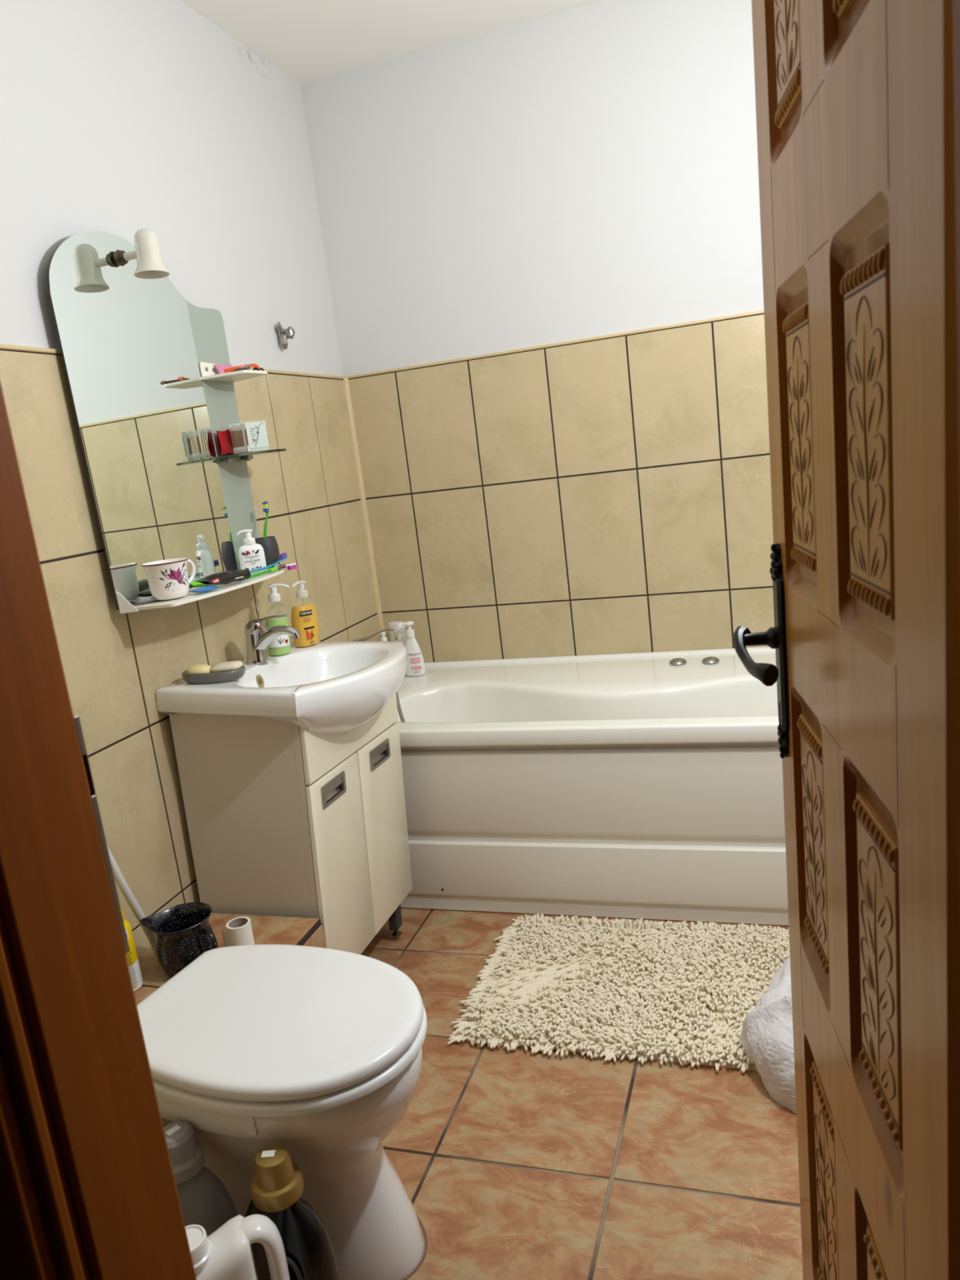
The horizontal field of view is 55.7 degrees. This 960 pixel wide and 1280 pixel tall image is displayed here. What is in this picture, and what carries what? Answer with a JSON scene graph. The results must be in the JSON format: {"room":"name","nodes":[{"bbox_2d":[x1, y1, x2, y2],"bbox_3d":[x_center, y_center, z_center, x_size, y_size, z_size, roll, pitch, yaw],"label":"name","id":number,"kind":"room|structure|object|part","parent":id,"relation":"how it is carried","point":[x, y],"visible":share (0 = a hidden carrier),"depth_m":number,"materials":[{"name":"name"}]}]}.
{"room":"bathroom","nodes":[
{"label":"bathroom","id":0,"kind":"room"},
{"bbox_2d":[0,0,380,956],"bbox_3d":[-0.777,-0.276,2.081,0.100,2.484,2.370,-3,12,19],"label":"wall","id":1,"kind":"structure","parent":0,"point":[119,117],"depth_m":2.09,"materials":[{"name":"white paint"}]},
{"bbox_2d":[46,231,286,613],"bbox_3d":[-0.639,-0.507,2.063,0.159,0.784,0.603,-3,12,19],"label":"wall mirror","id":2,"kind":"object","parent":1,"relation":"attached to","point":[150,399],"visible":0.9,"depth_m":2.00,"materials":[{"name":"silver glass"}]},
{"bbox_2d":[114,228,169,279],"bbox_3d":[-0.720,-0.819,1.925,0.111,0.093,0.072,-3,12,19],"label":"spotlight","id":3,"kind":"object","parent":2,"relation":"attached to","point":[148,254],"visible":1,"depth_m":1.90,"materials":[{"name":"white metal"}]},
{"bbox_3d":[-0.733,-0.819,1.931,0.054,0.017,0.017,-3,12,19],"label":"stem","id":4,"kind":"part","parent":3,"relation":"part of","materials":[{"name":"white metal"}]},
{"bbox_3d":[-0.702,-0.820,1.919,0.072,0.093,0.072,-3,12,19],"label":"lamp shade","id":5,"kind":"part","parent":3,"relation":"part of","materials":[{"name":"beige ceramic"}]},
{"bbox_2d":[131,595,155,602],"bbox_3d":[-0.706,-0.087,1.932,0.060,0.010,0.045,-17,15,-40],"label":"sachet","id":6,"kind":"object","parent":2,"relation":"on","point":[149,598],"visible":0.82,"depth_m":1.92,"materials":[{"name":"white plastic"}]},
{"bbox_2d":[141,557,195,599],"bbox_3d":[-0.667,-0.130,1.945,0.097,0.080,0.105,-8,12,-3],"label":"mug","id":7,"kind":"object","parent":2,"relation":"on","point":[168,579],"visible":1,"depth_m":1.91,"materials":[{"name":"ceramic"}]},
{"bbox_2d":[159,561,186,590],"bbox_3d":[-0.645,-0.127,1.917,0.038,0.069,0.050,-3,12,19],"label":"print","id":8,"kind":"object","parent":7,"relation":"attached to","point":[172,575],"depth_m":1.91,"materials":[{"name":"purple paint"}]},
{"bbox_3d":[-0.636,-0.149,1.982,0.008,0.059,0.036,2,14,36],"label":"handle","id":9,"kind":"part","parent":7,"relation":"part of","materials":[{"name":"ceramic"}]},
{"bbox_2d":[189,576,208,587],"bbox_3d":[-0.632,-0.135,2.096,0.032,0.023,0.110,-1,13,28],"label":"toothpaste tube","id":10,"kind":"object","parent":2,"relation":"on","point":[196,584],"visible":0.3,"depth_m":2.06,"materials":[{"name":"plastic"}]},
{"bbox_2d":[188,585,219,592],"bbox_3d":[-0.602,-0.111,1.986,0.040,0.012,0.055,2,15,38],"label":"sachet","id":11,"kind":"object","parent":2,"relation":"on","point":[205,588],"visible":1,"depth_m":1.98,"materials":[{"name":"blue plastic"}]},
{"bbox_2d":[133,568,284,610],"bbox_3d":[-0.590,-0.133,2.143,0.151,0.007,0.584,-3,12,19],"label":"shelf","id":12,"kind":"object","parent":2,"relation":"attached to","point":[191,597],"depth_m":1.97,"materials":[{"name":"white plastic"}]},
{"bbox_3d":[-0.655,-0.669,2.257,0.004,0.036,0.130,-4,12,19],"label":"plate","id":13,"kind":"part","parent":2,"relation":"part of","materials":[{"name":"white ceramic"}]},
{"bbox_2d":[195,568,250,585],"bbox_3d":[-0.573,-0.141,2.057,0.046,0.030,0.145,0,14,31],"label":"toothpaste tube","id":14,"kind":"object","parent":2,"relation":"on","point":[224,577],"visible":1,"depth_m":2.04,"materials":[{"name":"black plastic"}]},
{"bbox_2d":[214,364,232,373],"bbox_3d":[-0.632,-0.672,2.261,0.018,0.030,0.055,0,14,32],"label":"wrapper","id":15,"kind":"object","parent":2,"relation":"on","point":[220,368],"visible":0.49,"depth_m":2.25,"materials":[{"name":"pink plastic"}]},
{"bbox_2d":[216,429,250,454],"bbox_3d":[-0.619,-0.498,2.283,0.020,0.066,0.115,-2,13,24],"label":"packet","id":16,"kind":"object","parent":2,"relation":"on","point":[224,438],"visible":0.54,"depth_m":2.25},
{"bbox_2d":[199,369,267,382],"bbox_3d":[-0.597,-0.653,2.245,0.130,0.007,0.150,-3,12,19],"label":"shelf","id":17,"kind":"object","parent":2,"relation":"attached to","point":[205,375],"depth_m":2.21,"materials":[{"name":"white plastic"}]},
{"bbox_2d":[231,364,251,372],"bbox_3d":[-0.577,-0.654,2.194,0.070,0.010,0.012,2,15,38],"label":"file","id":18,"kind":"object","parent":2,"relation":"on","point":[246,367],"visible":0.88,"depth_m":2.18,"materials":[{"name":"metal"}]},
{"bbox_2d":[223,363,259,373],"bbox_3d":[-0.577,-0.665,2.223,0.038,0.018,0.106,1,14,33],"label":"hair clip","id":19,"kind":"object","parent":2,"relation":"on","point":[253,365],"visible":0.8,"depth_m":2.20,"materials":[{"name":"orange plastic"}]},
{"bbox_2d":[212,448,286,460],"bbox_3d":[-0.560,-0.468,2.279,0.157,0.006,0.172,-3,12,19],"label":"glass shelf","id":20,"kind":"object","parent":2,"relation":"attached to","point":[216,455],"depth_m":2.24,"materials":[{"name":"clear glass"}]},
{"bbox_2d":[236,528,266,570],"bbox_3d":[-0.564,-0.218,2.239,0.062,0.110,0.038,-12,12,-23],"label":"bottle","id":21,"kind":"object","parent":2,"relation":"on","point":[251,556],"visible":0.9,"depth_m":2.23,"materials":[{"name":"white plastic"}]},
{"bbox_2d":[241,549,261,569],"bbox_3d":[-0.559,-0.194,2.227,0.042,0.053,0.004,-12,12,-23],"label":"print","id":22,"kind":"object","parent":21,"relation":"on","point":[251,558],"depth_m":2.22},
{"bbox_2d":[238,543,266,570],"bbox_3d":[-0.562,-0.200,2.243,0.062,0.073,0.037,-12,12,-23],"label":"label","id":23,"kind":"object","parent":21,"relation":"on","point":[251,556],"depth_m":2.23,"materials":[{"name":"white plastic"}]},
{"bbox_2d":[240,421,269,448],"bbox_3d":[-0.572,-0.505,2.255,0.071,0.076,0.070,4,16,42],"label":"box","id":24,"kind":"object","parent":2,"relation":"on","point":[256,432],"visible":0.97,"depth_m":2.23,"materials":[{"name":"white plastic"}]},
{"bbox_2d":[228,425,235,453],"bbox_3d":[-0.614,-0.497,2.253,0.006,0.070,0.005,-8,13,0],"label":"cotton swab","id":25,"kind":"object","parent":24,"relation":"in","point":[229,426],"visible":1,"depth_m":2.25,"materials":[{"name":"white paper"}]},
{"bbox_2d":[231,424,236,453],"bbox_3d":[-0.609,-0.497,2.249,0.006,0.070,0.006,0,14,29],"label":"cotton swab","id":26,"kind":"object","parent":24,"relation":"in","point":[232,424],"visible":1,"depth_m":2.25,"materials":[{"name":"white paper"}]},
{"bbox_2d":[232,424,238,453],"bbox_3d":[-0.604,-0.497,2.246,0.006,0.070,0.005,-1,12,25],"label":"cotton swab","id":27,"kind":"object","parent":24,"relation":"in","point":[233,424],"visible":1,"depth_m":2.25,"materials":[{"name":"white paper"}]},
{"bbox_2d":[233,424,239,453],"bbox_3d":[-0.601,-0.496,2.242,0.006,0.070,0.006,-12,12,-24],"label":"cotton swab","id":28,"kind":"object","parent":24,"relation":"in","point":[233,424],"visible":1,"depth_m":2.24,"materials":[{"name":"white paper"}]},
{"bbox_2d":[235,424,240,453],"bbox_3d":[-0.596,-0.496,2.237,0.006,0.070,0.006,-2,13,18],"label":"cotton swab","id":29,"kind":"object","parent":24,"relation":"in","point":[235,424],"visible":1,"depth_m":2.24,"materials":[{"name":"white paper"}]},
{"bbox_2d":[235,423,242,453],"bbox_3d":[-0.592,-0.496,2.234,0.005,0.070,0.006,1,15,37],"label":"cotton swab","id":30,"kind":"object","parent":24,"relation":"in","point":[237,428],"visible":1,"depth_m":2.23,"materials":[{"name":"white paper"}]},
{"bbox_2d":[237,423,244,453],"bbox_3d":[-0.587,-0.495,2.229,0.006,0.070,0.006,-9,13,-6],"label":"cotton swab","id":31,"kind":"object","parent":24,"relation":"in","point":[238,427],"visible":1,"depth_m":2.23,"materials":[{"name":"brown paper"}]},
{"bbox_2d":[239,422,244,452],"bbox_3d":[-0.582,-0.495,2.226,0.006,0.070,0.006,-4,12,16],"label":"cotton swab","id":32,"kind":"object","parent":24,"relation":"in","point":[240,423],"visible":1,"depth_m":2.23,"materials":[{"name":"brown paper"}]},
{"bbox_2d":[244,422,249,451],"bbox_3d":[-0.569,-0.495,2.214,0.006,0.070,0.005,-3,11,15],"label":"cotton swab","id":33,"kind":"object","parent":24,"relation":"in","point":[248,448],"visible":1,"depth_m":2.21,"materials":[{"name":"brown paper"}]},
{"bbox_2d":[252,367,264,370],"bbox_3d":[-0.552,-0.672,2.254,0.007,0.010,0.039,0,14,32],"label":"tie","id":34,"kind":"object","parent":2,"relation":"on","point":[254,368],"visible":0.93,"depth_m":2.25,"materials":[{"name":"black fabric"}]},
{"bbox_2d":[240,563,281,581],"bbox_3d":[-0.523,-0.165,2.199,0.031,0.013,0.220,-5,12,12],"label":"toothbrush","id":35,"kind":"object","parent":2,"relation":"on","point":[276,567],"visible":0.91,"depth_m":2.19,"materials":[{"name":"green plastic"}]},
{"bbox_2d":[254,536,279,568],"bbox_3d":[-0.553,-0.225,2.344,0.067,0.078,0.067,-3,12,19],"label":"tumbler","id":36,"kind":"object","parent":2,"relation":"on","point":[269,544],"visible":0.49,"depth_m":2.32,"materials":[{"name":"grey plastic"}]},
{"bbox_2d":[262,501,269,538],"bbox_3d":[-0.550,-0.274,2.334,0.017,0.161,0.044,0,13,31],"label":"toothbrush","id":37,"kind":"object","parent":36,"relation":"in","point":[265,504],"visible":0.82,"depth_m":2.33,"materials":[{"name":"green plastic"}]},
{"bbox_3d":[-0.551,-0.261,2.338,0.008,0.134,0.043,1,14,34],"label":"brush handle","id":38,"kind":"part","parent":37,"relation":"part of","materials":[{"name":"green plastic"}]},
{"bbox_2d":[249,552,287,573],"bbox_3d":[-0.533,-0.188,2.238,0.015,0.027,0.199,-2,13,24],"label":"toothbrush","id":39,"kind":"object","parent":2,"relation":"on","point":[283,556],"visible":0.92,"depth_m":2.27,"materials":[{"name":"plastic"}]},
{"bbox_3d":[-0.536,-0.178,2.227,0.012,0.013,0.172,-2,13,25],"label":"brush handle","id":40,"kind":"part","parent":39,"relation":"part of","materials":[{"name":"plastic"}]},
{"bbox_2d":[250,563,296,574],"bbox_3d":[-0.514,-0.174,2.255,0.014,0.018,0.137,3,15,42],"label":"toothbrush","id":41,"kind":"object","parent":2,"relation":"on","point":[290,566],"visible":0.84,"depth_m":2.28,"materials":[{"name":"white plastic"}]},
{"bbox_2d":[0,343,345,379],"bbox_3d":[-0.791,-0.608,1.950,0.015,0.009,2.270,-3,12,19],"label":"trim","id":42,"kind":"structure","parent":1,"relation":"attached to","point":[2,346],"depth_m":1.79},
{"bbox_2d":[133,912,326,1128],"bbox_3d":[-0.640,0.903,1.610,0.338,0.345,1.024,-3,12,19],"label":"floor","id":43,"kind":"structure","parent":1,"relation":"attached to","point":[266,930],"depth_m":1.95,"materials":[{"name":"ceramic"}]},
{"bbox_2d":[120,907,142,991],"bbox_3d":[-0.708,0.605,1.789,0.053,0.180,0.053,-3,12,19],"label":"bottle","id":44,"kind":"object","parent":43,"relation":"on","point":[132,959],"visible":0.28,"depth_m":1.78,"materials":[{"name":"yellow plastic"}]},
{"bbox_2d":[125,948,137,988],"bbox_3d":[-0.687,0.643,1.777,0.024,0.085,0.003,-16,14,-37],"label":"print","id":45,"kind":"object","parent":44,"relation":"attached to","point":[131,957],"depth_m":1.78},
{"bbox_2d":[139,902,217,977],"bbox_3d":[-0.602,0.613,1.850,0.161,0.115,0.124,-7,12,-1],"label":"enamel pot","id":46,"kind":"object","parent":43,"relation":"on","point":[184,932],"visible":0.75,"depth_m":1.81,"materials":[{"name":"black metal"}]},
{"bbox_2d":[106,845,157,956],"bbox_3d":[-0.735,0.388,1.802,0.040,0.607,0.148,-1,13,28],"label":"toilet brush","id":47,"kind":"object","parent":46,"relation":"in","point":[119,878],"visible":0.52,"depth_m":1.83,"materials":[{"name":"white plastic"}]},
{"bbox_3d":[-0.538,0.614,1.812,0.040,0.074,0.011,1,14,35],"label":"handle","id":48,"kind":"part","parent":46,"relation":"part of","materials":[{"name":"black metal"}]},
{"bbox_2d":[221,916,254,946],"bbox_3d":[-0.484,0.614,1.836,0.054,0.090,0.048,-15,14,-33],"label":"toilet paper roll","id":49,"kind":"object","parent":43,"relation":"on","point":[239,930],"visible":0.54,"depth_m":1.82,"materials":[{"name":"cardboard"}]},
{"bbox_2d":[275,321,295,349],"bbox_3d":[-0.562,-0.880,2.624,0.047,0.076,0.054,-3,12,19],"label":"wall hook","id":50,"kind":"object","parent":1,"relation":"attached to","point":[282,335],"visible":1,"depth_m":2.62,"materials":[{"name":"metal"}]},
{"bbox_2d":[180,0,604,84],"bbox_3d":[0.070,-1.564,1.428,2.250,0.080,2.490,-3,12,19],"label":"ceiling","id":51,"kind":"structure","parent":0,"point":[308,41],"depth_m":2.52,"materials":[{"name":"paint"}]},
{"bbox_2d":[300,0,774,662],"bbox_3d":[0.580,-0.588,2.791,2.250,2.484,0.100,-3,12,19],"label":"wall","id":52,"kind":"structure","parent":0,"point":[589,171],"depth_m":2.77,"materials":[{"name":"beige tile"}]},
{"bbox_2d":[343,377,384,637],"bbox_3d":[-0.348,-0.090,3.152,0.013,1.592,0.013,-3,12,19],"label":"trim","id":53,"kind":"structure","parent":52,"relation":"attached to","point":[346,384],"depth_m":3.07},
{"bbox_2d":[345,310,764,378],"bbox_3d":[0.525,-0.919,2.679,2.050,0.009,0.015,-3,12,19],"label":"trim","id":54,"kind":"structure","parent":52,"relation":"attached to","point":[759,312],"depth_m":2.76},
{"bbox_2d":[424,646,775,668],"bbox_3d":[0.641,0.048,2.853,2.038,0.022,0.035,-3,12,19],"label":"trim","id":55,"kind":"structure","parent":52,"relation":"attached to","point":[766,649],"depth_m":2.94,"materials":[{"name":"plastic"}]},
{"bbox_2d":[360,907,803,1279],"bbox_3d":[0.203,0.987,1.573,2.150,0.004,3.100,-3,12,19],"label":"floor","id":56,"kind":"structure","parent":0,"point":[518,1164],"depth_m":1.69,"materials":[{"name":"tile"}]},
{"bbox_2d":[163,1120,237,1236],"bbox_3d":[-0.441,0.913,1.405,0.136,0.359,0.081,-5,12,9],"label":"detergent bottle","id":57,"kind":"object","parent":56,"relation":"on","point":[205,1201],"visible":0.48,"depth_m":1.36,"materials":[{"name":"grey plastic"}]},
{"bbox_2d":[185,1213,289,1279],"bbox_3d":[-0.333,0.950,1.262,0.152,0.320,0.078,-11,12,-19],"label":"jug","id":58,"kind":"object","parent":56,"relation":"on","point":[225,1254],"visible":0.83,"depth_m":1.23,"materials":[{"name":"white plastic"}]},
{"bbox_2d":[137,944,427,1279],"bbox_3d":[-0.320,0.826,1.560,0.535,0.440,0.386,-1,13,26],"label":"toilet","id":59,"kind":"object","parent":56,"relation":"on","point":[316,1053],"visible":0.78,"depth_m":1.46,"materials":[{"name":"white ceramic"}]},
{"bbox_3d":[-0.341,0.623,1.516,0.520,0.022,0.380,-1,13,26],"label":"lid","id":60,"kind":"part","parent":59,"relation":"part of","materials":[{"name":"white plastic"}]},
{"bbox_3d":[-0.338,0.648,1.521,0.526,0.018,0.386,-1,13,26],"label":"seat","id":61,"kind":"part","parent":59,"relation":"part of","materials":[{"name":"white plastic"}]},
{"bbox_3d":[-0.322,0.850,1.567,0.525,0.391,0.362,-1,13,26],"label":"bowl","id":62,"kind":"part","parent":59,"relation":"part of","materials":[{"name":"white ceramic"}]},
{"bbox_2d":[168,693,412,954],"bbox_3d":[-0.424,0.486,2.303,0.332,0.801,0.568,-4,12,17],"label":"vanity cabinet","id":63,"kind":"object","parent":56,"relation":"on","point":[284,819],"visible":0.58,"depth_m":2.05,"materials":[{"name":"beige paint"}]},
{"bbox_2d":[155,641,407,734],"bbox_3d":[-0.417,0.139,2.218,0.455,0.213,0.611,-3,12,19],"label":"washbasin","id":64,"kind":"object","parent":63,"relation":"in","point":[322,687],"visible":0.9,"depth_m":2.03,"materials":[{"name":"white ceramic"}]},
{"bbox_2d":[182,665,245,684],"bbox_3d":[-0.604,0.078,2.064,0.140,0.033,0.094,-6,12,5],"label":"soap dish","id":65,"kind":"object","parent":64,"relation":"on","point":[228,676],"visible":0.77,"depth_m":2.02,"materials":[{"name":"grey ceramic"}]},
{"bbox_2d":[186,663,211,673],"bbox_3d":[-0.637,0.070,2.063,0.060,0.028,0.052,-5,12,7],"label":"soap bar","id":66,"kind":"object","parent":65,"relation":"in","point":[197,668],"visible":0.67,"depth_m":2.04,"materials":[{"name":"yellow wax"}]},
{"bbox_2d":[209,660,242,672],"bbox_3d":[-0.577,0.061,2.067,0.072,0.017,0.052,-7,12,1],"label":"soap bar","id":67,"kind":"object","parent":65,"relation":"in","point":[237,664],"visible":0.92,"depth_m":2.05,"materials":[{"name":"beige wax"}]},
{"bbox_2d":[244,613,301,665],"bbox_3d":[-0.508,-0.004,2.231,0.152,0.118,0.056,-5,12,8],"label":"faucet","id":68,"kind":"object","parent":64,"relation":"on","point":[258,639],"visible":1,"depth_m":2.22,"materials":[{"name":"silver metal"}]},
{"bbox_3d":[-0.522,-0.042,2.222,0.120,0.041,0.050,-1,10,16],"label":"lever","id":69,"kind":"part","parent":68,"relation":"part of","materials":[{"name":"silver metal"}]},
{"bbox_2d":[264,583,291,655],"bbox_3d":[-0.523,-0.052,2.334,0.064,0.185,0.074,0,14,32],"label":"soap bottle","id":70,"kind":"object","parent":64,"relation":"on","point":[281,645],"visible":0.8,"depth_m":2.32,"materials":[{"name":"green plastic"}]},
{"bbox_2d":[290,580,319,647],"bbox_3d":[-0.478,-0.072,2.452,0.066,0.179,0.093,-5,12,9],"label":"soap bottle","id":71,"kind":"object","parent":64,"relation":"on","point":[304,617],"visible":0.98,"depth_m":2.43,"materials":[{"name":"yellow plastic"}]},
{"bbox_2d":[306,630,310,640],"bbox_3d":[-0.458,-0.015,2.424,0.012,0.032,0.001,-17,15,-41],"label":"print","id":72,"kind":"object","parent":71,"relation":"attached to","point":[308,632],"depth_m":2.42,"materials":[{"name":"orange paper"}]},
{"bbox_3d":[-0.340,0.342,2.079,0.016,0.051,0.123,-1,10,16],"label":"handle","id":73,"kind":"part","parent":63,"relation":"part of","materials":[{"name":"metal"}]},
{"bbox_3d":[-0.323,0.536,2.131,0.012,0.484,0.255,-1,10,16],"label":"door","id":74,"kind":"part","parent":63,"relation":"part of","materials":[{"name":"beige paint"}]},
{"bbox_3d":[-0.263,0.295,2.344,0.016,0.051,0.128,-1,10,16],"label":"handle","id":75,"kind":"part","parent":63,"relation":"part of","materials":[{"name":"metal"}]},
{"bbox_3d":[-0.248,0.487,2.389,0.012,0.484,0.274,-1,10,16],"label":"door","id":76,"kind":"part","parent":63,"relation":"part of","materials":[{"name":"beige paint"}]},
{"bbox_3d":[-0.237,0.754,2.528,0.038,0.099,0.050,-1,10,16],"label":"leg","id":77,"kind":"part","parent":63,"relation":"part of","materials":[{"name":"grey plastic"}]},
{"bbox_2d":[244,1143,339,1279],"bbox_3d":[-0.283,0.911,1.346,0.157,0.349,0.076,0,13,30],"label":"detergent bottle","id":78,"kind":"object","parent":56,"relation":"on","point":[277,1184],"visible":0.84,"depth_m":1.30,"materials":[{"name":"black plastic"}]},
{"bbox_2d":[395,653,788,925],"bbox_3d":[0.429,0.408,2.693,1.700,0.616,0.600,-3,12,19],"label":"bathtub","id":79,"kind":"object","parent":56,"relation":"on","point":[646,788],"visible":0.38,"depth_m":2.49,"materials":[{"name":"plastic"}]},
{"bbox_2d":[352,628,394,641],"bbox_3d":[-0.334,0.067,2.861,0.152,0.200,0.054,-1,13,27],"label":"faucet","id":80,"kind":"object","parent":79,"relation":"on","point":[363,639],"visible":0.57,"depth_m":2.84,"materials":[{"name":"silver metal"}]},
{"bbox_2d":[380,631,387,641],"bbox_3d":[-0.312,0.050,3.020,0.042,0.158,0.042,-3,12,19],"label":"pump bottle","id":81,"kind":"object","parent":79,"relation":"on","point":[384,638],"visible":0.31,"depth_m":3.00,"materials":[{"name":"white plastic"}]},
{"bbox_2d":[388,621,406,644],"bbox_3d":[-0.274,0.024,3.085,0.059,0.171,0.035,2,15,38],"label":"shampoo bottle","id":82,"kind":"object","parent":79,"relation":"on","point":[398,634],"visible":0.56,"depth_m":3.06,"materials":[{"name":"white plastic"}]},
{"bbox_2d":[395,691,405,721],"bbox_3d":[-0.140,0.356,2.695,0.179,0.495,0.041,-12,13,-23],"label":"shower hose","id":83,"kind":"object","parent":79,"relation":"hanging from","point":[400,712],"visible":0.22,"depth_m":2.62,"materials":[{"name":"metal"}]},
{"bbox_2d":[402,621,426,676],"bbox_3d":[-0.226,0.027,3.020,0.072,0.183,0.049,-3,12,19],"label":"bottle","id":84,"kind":"object","parent":79,"relation":"on","point":[415,662],"visible":0.97,"depth_m":3.01,"materials":[{"name":"white plastic"}]},
{"bbox_2d":[409,657,422,670],"bbox_3d":[-0.213,0.078,3.007,0.035,0.041,0.007,-7,12,2],"label":"print","id":85,"kind":"object","parent":84,"relation":"attached to","point":[415,663],"depth_m":3.01},
{"bbox_3d":[0.355,0.515,2.460,1.698,0.520,0.030,-3,12,19],"label":"panel","id":86,"kind":"part","parent":79,"relation":"part of","materials":[{"name":"white plastic"}]},
{"bbox_3d":[0.603,0.063,2.768,0.052,0.016,0.052,-3,12,19],"label":"control knob","id":87,"kind":"part","parent":79,"relation":"part of","materials":[{"name":"metal"}]},
{"bbox_3d":[0.695,0.059,2.737,0.052,0.016,0.052,-3,12,19],"label":"control knob","id":88,"kind":"part","parent":79,"relation":"part of","materials":[{"name":"metal"}]},
{"bbox_2d":[447,913,790,1073],"bbox_3d":[0.402,0.820,2.171,0.873,0.035,0.568,-3,12,19],"label":"bath mat","id":89,"kind":"object","parent":56,"relation":"on","point":[681,994],"visible":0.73,"depth_m":2.15,"materials":[{"name":"beige fabric"}]},
{"bbox_2d":[740,955,796,1114],"bbox_3d":[0.725,0.757,1.840,0.378,0.210,0.407,3,15,41],"label":"plastic bag","id":90,"kind":"object","parent":56,"relation":"on","point":[766,1034],"visible":0.12,"depth_m":1.78,"materials":[{"name":"white plastic"}]},
{"bbox_3d":[-0.131,-0.049,0.587,2.250,2.484,0.124,-3,12,19],"label":"wall","id":91,"kind":"structure","parent":0,"visible":0},
{"bbox_2d":[0,0,959,1279],"bbox_3d":[-0.033,0.114,0.575,0.928,2.150,0.162,-3,12,19],"label":"door frame","id":92,"kind":"structure","parent":91,"relation":"attached to","point":[88,1190],"depth_m":0.69,"materials":[{"name":"brown wood"}]},
{"bbox_3d":[-0.054,0.130,0.508,0.928,2.150,0.018,-3,12,19],"label":"casing","id":93,"kind":"part","parent":92,"relation":"part of","materials":[{"name":"brown wood"}]},
{"bbox_3d":[-0.313,0.162,0.742,0.014,0.207,0.006,-3,12,19],"label":"strike plate","id":94,"kind":"part","parent":92,"relation":"part of","materials":[{"name":"metal"}]},
{"bbox_2d":[732,0,959,1279],"bbox_3d":[0.336,0.074,0.867,0.116,2.000,0.630,-5,12,9],"label":"door","id":95,"kind":"structure","parent":91,"relation":"in","point":[855,99],"depth_m":0.74,"materials":[{"name":"brown wood"}]},
{"bbox_3d":[0.334,0.017,1.075,0.055,0.050,0.129,-4,11,9],"label":"handle","id":96,"kind":"part","parent":95,"relation":"part of","materials":[{"name":"black metal"}]},
{"bbox_3d":[0.293,-0.651,0.866,0.007,0.266,0.118,-4,11,9],"label":"carved panel","id":97,"kind":"part","parent":95,"relation":"part of","materials":[{"name":"brown wood"}]},
{"bbox_3d":[0.340,-0.208,0.954,0.007,0.267,0.118,-4,11,9],"label":"carved panel","id":98,"kind":"part","parent":95,"relation":"part of","materials":[{"name":"brown wood"}]},
{"bbox_3d":[0.386,0.233,1.040,0.007,0.275,0.118,-4,11,9],"label":"carved panel","id":99,"kind":"part","parent":95,"relation":"part of","materials":[{"name":"brown wood"}]},
{"bbox_3d":[0.436,0.707,1.134,0.007,0.323,0.118,-4,11,9],"label":"carved panel","id":100,"kind":"part","parent":95,"relation":"part of","materials":[{"name":"brown wood"}]},
{"bbox_3d":[0.258,-0.599,0.621,0.007,0.266,0.118,-4,11,9],"label":"carved panel","id":101,"kind":"part","parent":95,"relation":"part of","materials":[{"name":"brown wood"}]},
{"bbox_3d":[0.305,-0.157,0.708,0.007,0.267,0.118,-4,11,9],"label":"carved panel","id":102,"kind":"part","parent":95,"relation":"part of","materials":[{"name":"brown wood"}]},
{"bbox_3d":[0.401,0.759,0.889,0.007,0.323,0.118,-4,11,9],"label":"carved panel","id":103,"kind":"part","parent":95,"relation":"part of","materials":[{"name":"brown wood"}]},
{"bbox_3d":[0.351,0.285,0.795,0.007,0.275,0.118,-4,11,9],"label":"carved panel","id":104,"kind":"part","parent":95,"relation":"part of","materials":[{"name":"brown wood"}]}
]}

